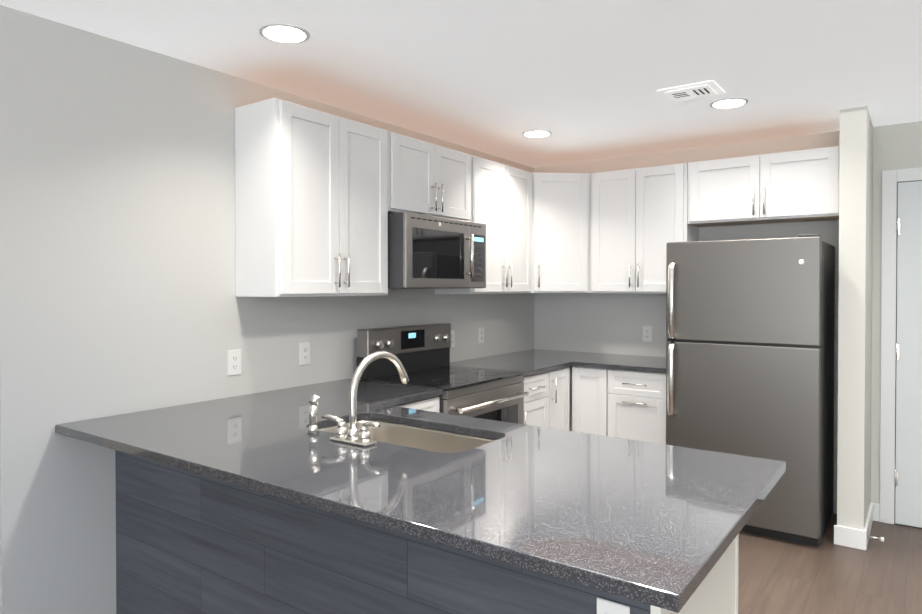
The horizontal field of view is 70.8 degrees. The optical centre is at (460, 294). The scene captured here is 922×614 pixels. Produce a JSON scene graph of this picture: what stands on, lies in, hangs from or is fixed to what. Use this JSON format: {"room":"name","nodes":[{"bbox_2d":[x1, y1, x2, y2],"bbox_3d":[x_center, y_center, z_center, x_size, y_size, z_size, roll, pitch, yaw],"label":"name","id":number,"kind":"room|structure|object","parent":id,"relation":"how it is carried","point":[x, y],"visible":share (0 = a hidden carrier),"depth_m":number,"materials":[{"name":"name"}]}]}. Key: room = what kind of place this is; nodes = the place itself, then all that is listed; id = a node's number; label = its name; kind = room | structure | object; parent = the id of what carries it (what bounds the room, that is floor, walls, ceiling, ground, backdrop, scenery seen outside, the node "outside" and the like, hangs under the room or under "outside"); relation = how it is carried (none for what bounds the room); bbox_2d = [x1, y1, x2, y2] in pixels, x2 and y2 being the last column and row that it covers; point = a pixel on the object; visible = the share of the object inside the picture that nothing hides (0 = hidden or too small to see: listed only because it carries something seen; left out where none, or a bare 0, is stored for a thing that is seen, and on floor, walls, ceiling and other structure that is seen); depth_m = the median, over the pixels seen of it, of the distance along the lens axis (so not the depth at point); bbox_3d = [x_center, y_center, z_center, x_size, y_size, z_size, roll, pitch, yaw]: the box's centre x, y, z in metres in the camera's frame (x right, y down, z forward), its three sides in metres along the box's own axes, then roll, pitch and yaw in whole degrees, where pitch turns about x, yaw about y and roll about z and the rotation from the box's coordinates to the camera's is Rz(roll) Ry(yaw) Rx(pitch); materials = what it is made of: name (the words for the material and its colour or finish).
{"room":"kitchen","nodes":[
{"label":"kitchen","id":0,"kind":"room"},
{"bbox_2d":[0,5,533,613],"bbox_3d":[-0.540,0.179,3.786,0.115,2.380,3.750,0,1,36],"label":"wall","id":1,"kind":"structure","parent":0,"point":[118,227],"depth_m":2.53,"materials":[{"name":"paint"}]},
{"bbox_2d":[227,349,240,375],"bbox_3d":[-1.041,0.312,2.981,0.007,0.116,0.072,0,1,36],"label":"electrical outlet","id":2,"kind":"object","parent":1,"relation":"attached to","point":[234,362],"visible":1,"depth_m":2.98,"materials":[{"name":"white plastic"}]},
{"bbox_2d":[299,342,309,364],"bbox_3d":[-0.798,0.302,3.320,0.007,0.116,0.072,0,1,36],"label":"electrical outlet","id":3,"kind":"object","parent":1,"relation":"attached to","point":[304,353],"visible":1,"depth_m":3.31,"materials":[{"name":"white plastic"}]},
{"bbox_2d":[235,97,387,296],"bbox_3d":[-0.689,-0.427,3.177,0.338,0.869,0.724,0,1,36],"label":"upper cabinet","id":4,"kind":"object","parent":1,"relation":"attached to","point":[311,199],"visible":1,"depth_m":2.97,"materials":[{"name":"white wood"}]},
{"bbox_2d":[387,130,470,221],"bbox_3d":[-0.257,-0.656,3.780,0.338,0.424,0.760,0,1,36],"label":"upper cabinet","id":5,"kind":"object","parent":1,"relation":"attached to","point":[427,178],"visible":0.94,"depth_m":3.65,"materials":[{"name":"white wood"}]},
{"bbox_2d":[388,212,485,288],"bbox_3d":[-0.209,-0.233,3.751,0.453,0.395,0.757,0,1,36],"label":"over-the-range microwave","id":6,"kind":"object","parent":5,"relation":"attached to","point":[425,251],"visible":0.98,"depth_m":3.53,"materials":[{"name":"grey metal"}]},
{"bbox_2d":[450,330,454,347],"bbox_3d":[-0.062,0.296,4.350,0.007,0.116,0.072,0,1,36],"label":"electrical outlet","id":7,"kind":"object","parent":1,"relation":"attached to","point":[452,338],"visible":0.69,"depth_m":4.36,"materials":[{"name":"white plastic"}]},
{"bbox_2d":[478,327,483,343],"bbox_3d":[0.147,0.293,4.643,0.007,0.116,0.072,0,1,36],"label":"electrical outlet","id":8,"kind":"object","parent":1,"relation":"attached to","point":[481,335],"visible":1,"depth_m":4.64,"materials":[{"name":"white plastic"}]},
{"bbox_2d":[435,154,531,293],"bbox_3d":[0.187,-0.441,4.403,0.338,0.869,0.759,0,1,36],"label":"upper cabinet","id":9,"kind":"object","parent":1,"relation":"attached to","point":[501,201],"visible":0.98,"depth_m":4.30,"materials":[{"name":"white wood"}]},
{"bbox_2d":[531,172,589,292],"bbox_3d":[0.681,-0.447,4.857,0.613,0.867,0.572,0,1,36],"label":"upper cabinet","id":10,"kind":"object","parent":1,"relation":"attached to","point":[560,232],"visible":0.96,"depth_m":4.65,"materials":[{"name":"white wood"}]},
{"bbox_2d":[0,0,921,167],"bbox_3d":[-1.026,-1.006,1.152,8.090,0.050,8.810,0,1,36],"label":"ceiling","id":11,"kind":"structure","parent":0,"point":[583,80],"depth_m":2.77,"materials":[{"name":"paint"}]},
{"bbox_2d":[259,23,309,43],"bbox_3d":[-0.673,-0.993,2.473,0.190,0.006,0.190,0,1,36],"label":"recessed light","id":12,"kind":"object","parent":11,"relation":"in","point":[284,33],"visible":1,"depth_m":2.46,"materials":[{"name":"white paint"}]},
{"bbox_2d":[522,130,551,137],"bbox_3d":[0.478,-1.011,4.084,0.190,0.006,0.190,0,1,36],"label":"recessed light","id":13,"kind":"object","parent":11,"relation":"in","point":[537,133],"visible":1,"depth_m":4.07,"materials":[{"name":"white paint"}]},
{"bbox_2d":[657,80,725,101],"bbox_3d":[1.135,-0.998,3.197,0.270,0.013,0.230,0,1,36],"label":"ceiling vent","id":14,"kind":"object","parent":11,"relation":"in","point":[693,91],"visible":1,"depth_m":3.17,"materials":[{"name":"white"}]},
{"bbox_2d":[710,98,748,108],"bbox_3d":[1.408,-1.004,3.408,0.190,0.006,0.190,0,1,36],"label":"recessed light","id":15,"kind":"object","parent":11,"relation":"in","point":[728,103],"visible":1,"depth_m":3.39,"materials":[{"name":"white paint"}]},
{"bbox_2d":[534,121,921,513],"bbox_3d":[1.501,0.168,4.703,8.090,2.380,0.115,0,1,36],"label":"wall","id":16,"kind":"structure","parent":0,"point":[611,323],"depth_m":4.45,"materials":[{"name":"paint"}]},
{"bbox_2d":[590,162,698,293],"bbox_3d":[1.279,-0.443,4.574,0.686,0.869,0.338,0,1,36],"label":"upper cabinet","id":17,"kind":"object","parent":16,"relation":"attached to","point":[638,218],"visible":0.92,"depth_m":4.46,"materials":[{"name":"white wood"}]},
{"bbox_2d":[642,326,651,341],"bbox_3d":[1.359,0.286,4.730,0.072,0.116,0.007,0,1,36],"label":"electrical outlet","id":18,"kind":"object","parent":16,"relation":"attached to","point":[647,334],"visible":1,"depth_m":4.73,"materials":[{"name":"white plastic"}]},
{"bbox_2d":[688,145,839,226],"bbox_3d":[1.922,-0.667,4.112,0.886,0.409,0.338,0,1,36],"label":"upper cabinet","id":19,"kind":"object","parent":16,"relation":"attached to","point":[802,185],"visible":0.98,"depth_m":3.99,"materials":[{"name":"white wood"}]},
{"bbox_2d":[880,167,921,528],"bbox_3d":[2.915,0.317,3.612,0.968,2.108,0.018,0,1,36],"label":"door frame","id":20,"kind":"structure","parent":16,"relation":"attached to","point":[891,179],"depth_m":3.86,"materials":[{"name":"white paint"}]},
{"bbox_2d":[895,181,921,527],"bbox_3d":[2.900,0.352,3.594,0.816,2.022,0.058,0,1,36],"label":"door","id":21,"kind":"structure","parent":16,"relation":"in","point":[908,490],"depth_m":3.81,"materials":[{"name":"white paint"}]},
{"bbox_2d":[738,513,921,613],"bbox_3d":[-1.026,1.423,1.180,8.090,0.050,8.810,0,1,36],"label":"floor","id":22,"kind":"structure","parent":0,"point":[827,575],"depth_m":3.19,"materials":[{"name":"brown wood"}]},
{"bbox_2d":[396,396,438,411],"bbox_3d":[-0.515,0.939,3.148,0.672,0.875,0.574,0,1,36],"label":"base cabinet","id":23,"kind":"object","parent":22,"relation":"on","point":[430,404],"visible":0.1,"depth_m":3.12,"materials":[{"name":"white wood"}]},
{"bbox_2d":[287,378,442,400],"bbox_3d":[-0.489,0.480,3.195,0.652,0.030,0.462,0,1,36],"label":"countertop","id":24,"kind":"structure","parent":23,"relation":"on","point":[366,388],"depth_m":3.18,"materials":[{"name":"stone"}]},
{"bbox_2d":[115,450,738,613],"bbox_3d":[-0.287,0.948,2.190,2.157,0.878,0.667,0,1,36],"label":"peninsula base","id":25,"kind":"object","parent":22,"relation":"on","point":[188,542],"depth_m":1.94,"materials":[{"name":"grey wood"}]},
{"bbox_2d":[195,391,370,420],"bbox_3d":[-0.785,0.486,2.698,0.750,0.030,0.330,0,1,36],"label":"countertop","id":26,"kind":"structure","parent":25,"relation":"on","point":[287,406],"depth_m":2.75,"materials":[{"name":"stone"}]},
{"bbox_2d":[55,403,762,612],"bbox_3d":[-0.398,0.495,1.943,2.257,0.030,0.570,0,1,36],"label":"countertop","id":27,"kind":"structure","parent":25,"relation":"on","point":[657,525],"depth_m":1.58,"materials":[{"name":"stone"}]},
{"bbox_2d":[307,351,408,446],"bbox_3d":[-0.316,0.334,2.225,0.348,0.284,0.303,0,1,36],"label":"faucet","id":28,"kind":"object","parent":27,"relation":"on","point":[350,435],"visible":1,"depth_m":2.11,"materials":[{"name":"silver metal"}]},
{"bbox_2d":[267,388,785,478],"bbox_3d":[-0.040,0.489,2.444,2.257,0.030,0.240,0,1,36],"label":"countertop","id":29,"kind":"structure","parent":25,"relation":"on","point":[385,409],"depth_m":2.27,"materials":[{"name":"stone"}]},
{"bbox_2d":[597,598,629,613],"bbox_3d":[0.315,0.696,1.346,0.072,0.116,0.007,0,1,36],"label":"outlet","id":30,"kind":"object","parent":25,"relation":"attached to","point":[604,606],"visible":1,"depth_m":1.35,"materials":[{"name":"white"}]},
{"bbox_2d":[475,429,778,499],"bbox_3d":[0.402,0.496,1.850,0.847,0.030,0.330,0,1,36],"label":"countertop","id":31,"kind":"structure","parent":25,"relation":"on","point":[763,483],"depth_m":1.86,"materials":[{"name":"stone"}]},
{"bbox_2d":[318,420,494,452],"bbox_3d":[-0.204,0.604,2.283,0.719,0.194,0.369,0,1,36],"label":"sink","id":32,"kind":"object","parent":31,"relation":"in","point":[433,440],"visible":0.08,"depth_m":2.45,"materials":[{"name":"silver metal"}]},
{"bbox_2d":[357,323,528,423],"bbox_3d":[-0.076,0.779,3.652,0.674,1.182,0.755,0,1,36],"label":"range","id":33,"kind":"object","parent":22,"relation":"on","point":[421,353],"visible":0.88,"depth_m":3.61,"materials":[{"name":"grey metal"}]},
{"bbox_2d":[523,372,548,427],"bbox_3d":[0.206,0.927,4.157,0.672,0.875,0.386,0,1,36],"label":"base cabinet","id":34,"kind":"object","parent":22,"relation":"on","point":[536,403],"visible":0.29,"depth_m":4.01,"materials":[{"name":"white wood"}]},
{"bbox_2d":[443,349,594,376],"bbox_3d":[0.476,0.465,4.541,0.660,0.030,1.339,0,1,36],"label":"countertop","id":35,"kind":"structure","parent":34,"relation":"on","point":[533,361],"depth_m":4.38,"materials":[{"name":"stone"}]},
{"bbox_2d":[548,366,572,430],"bbox_3d":[0.596,0.921,4.703,0.672,0.875,0.946,0,1,36],"label":"base cabinet","id":36,"kind":"object","parent":22,"relation":"on","point":[560,399],"visible":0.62,"depth_m":4.28,"materials":[{"name":"white wood"}]},
{"bbox_2d":[572,366,608,435],"bbox_3d":[1.036,0.922,4.579,0.252,0.875,0.636,0,1,36],"label":"base cabinet","id":37,"kind":"object","parent":22,"relation":"on","point":[589,400],"visible":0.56,"depth_m":4.32,"materials":[{"name":"white wood"}]},
{"bbox_2d":[608,369,665,444],"bbox_3d":[1.290,0.925,4.376,0.387,0.875,0.672,0,1,36],"label":"base cabinet","id":38,"kind":"object","parent":22,"relation":"on","point":[637,405],"visible":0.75,"depth_m":4.13,"materials":[{"name":"white wood"}]},
{"bbox_2d":[575,353,665,372],"bbox_3d":[1.201,0.466,4.446,0.629,0.030,0.652,0,1,36],"label":"countertop","id":39,"kind":"structure","parent":38,"relation":"on","point":[654,364],"depth_m":4.32,"materials":[{"name":"stone"}]},
{"bbox_2d":[666,234,834,546],"bbox_3d":[1.760,0.518,3.953,0.823,1.697,0.751,0,1,36],"label":"refrigerator","id":40,"kind":"object","parent":22,"relation":"on","point":[750,347],"visible":0.96,"depth_m":3.65,"materials":[{"name":"grey metal"}]},
{"bbox_2d":[837,106,872,529],"bbox_3d":[2.278,0.179,3.740,0.125,2.380,0.550,0,1,36],"label":"wall","id":41,"kind":"structure","parent":0,"point":[855,314],"depth_m":3.52,"materials":[{"name":"white paint"}]},
{"bbox_2d":[856,503,879,549],"bbox_3d":[2.329,1.317,3.707,0.060,0.105,0.563,0,1,36],"label":"baseboard","id":42,"kind":"structure","parent":41,"relation":"attached to","point":[862,539],"depth_m":3.59,"materials":[{"name":"white paint"}]},
{"bbox_2d":[868,535,883,541],"bbox_3d":[2.252,1.322,3.519,0.075,0.023,0.024,0,1,36],"label":"door stop","id":43,"kind":"object","parent":41,"relation":"attached to","point":[878,538],"visible":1,"depth_m":3.51,"materials":[{"name":"silver metal"}]}
]}

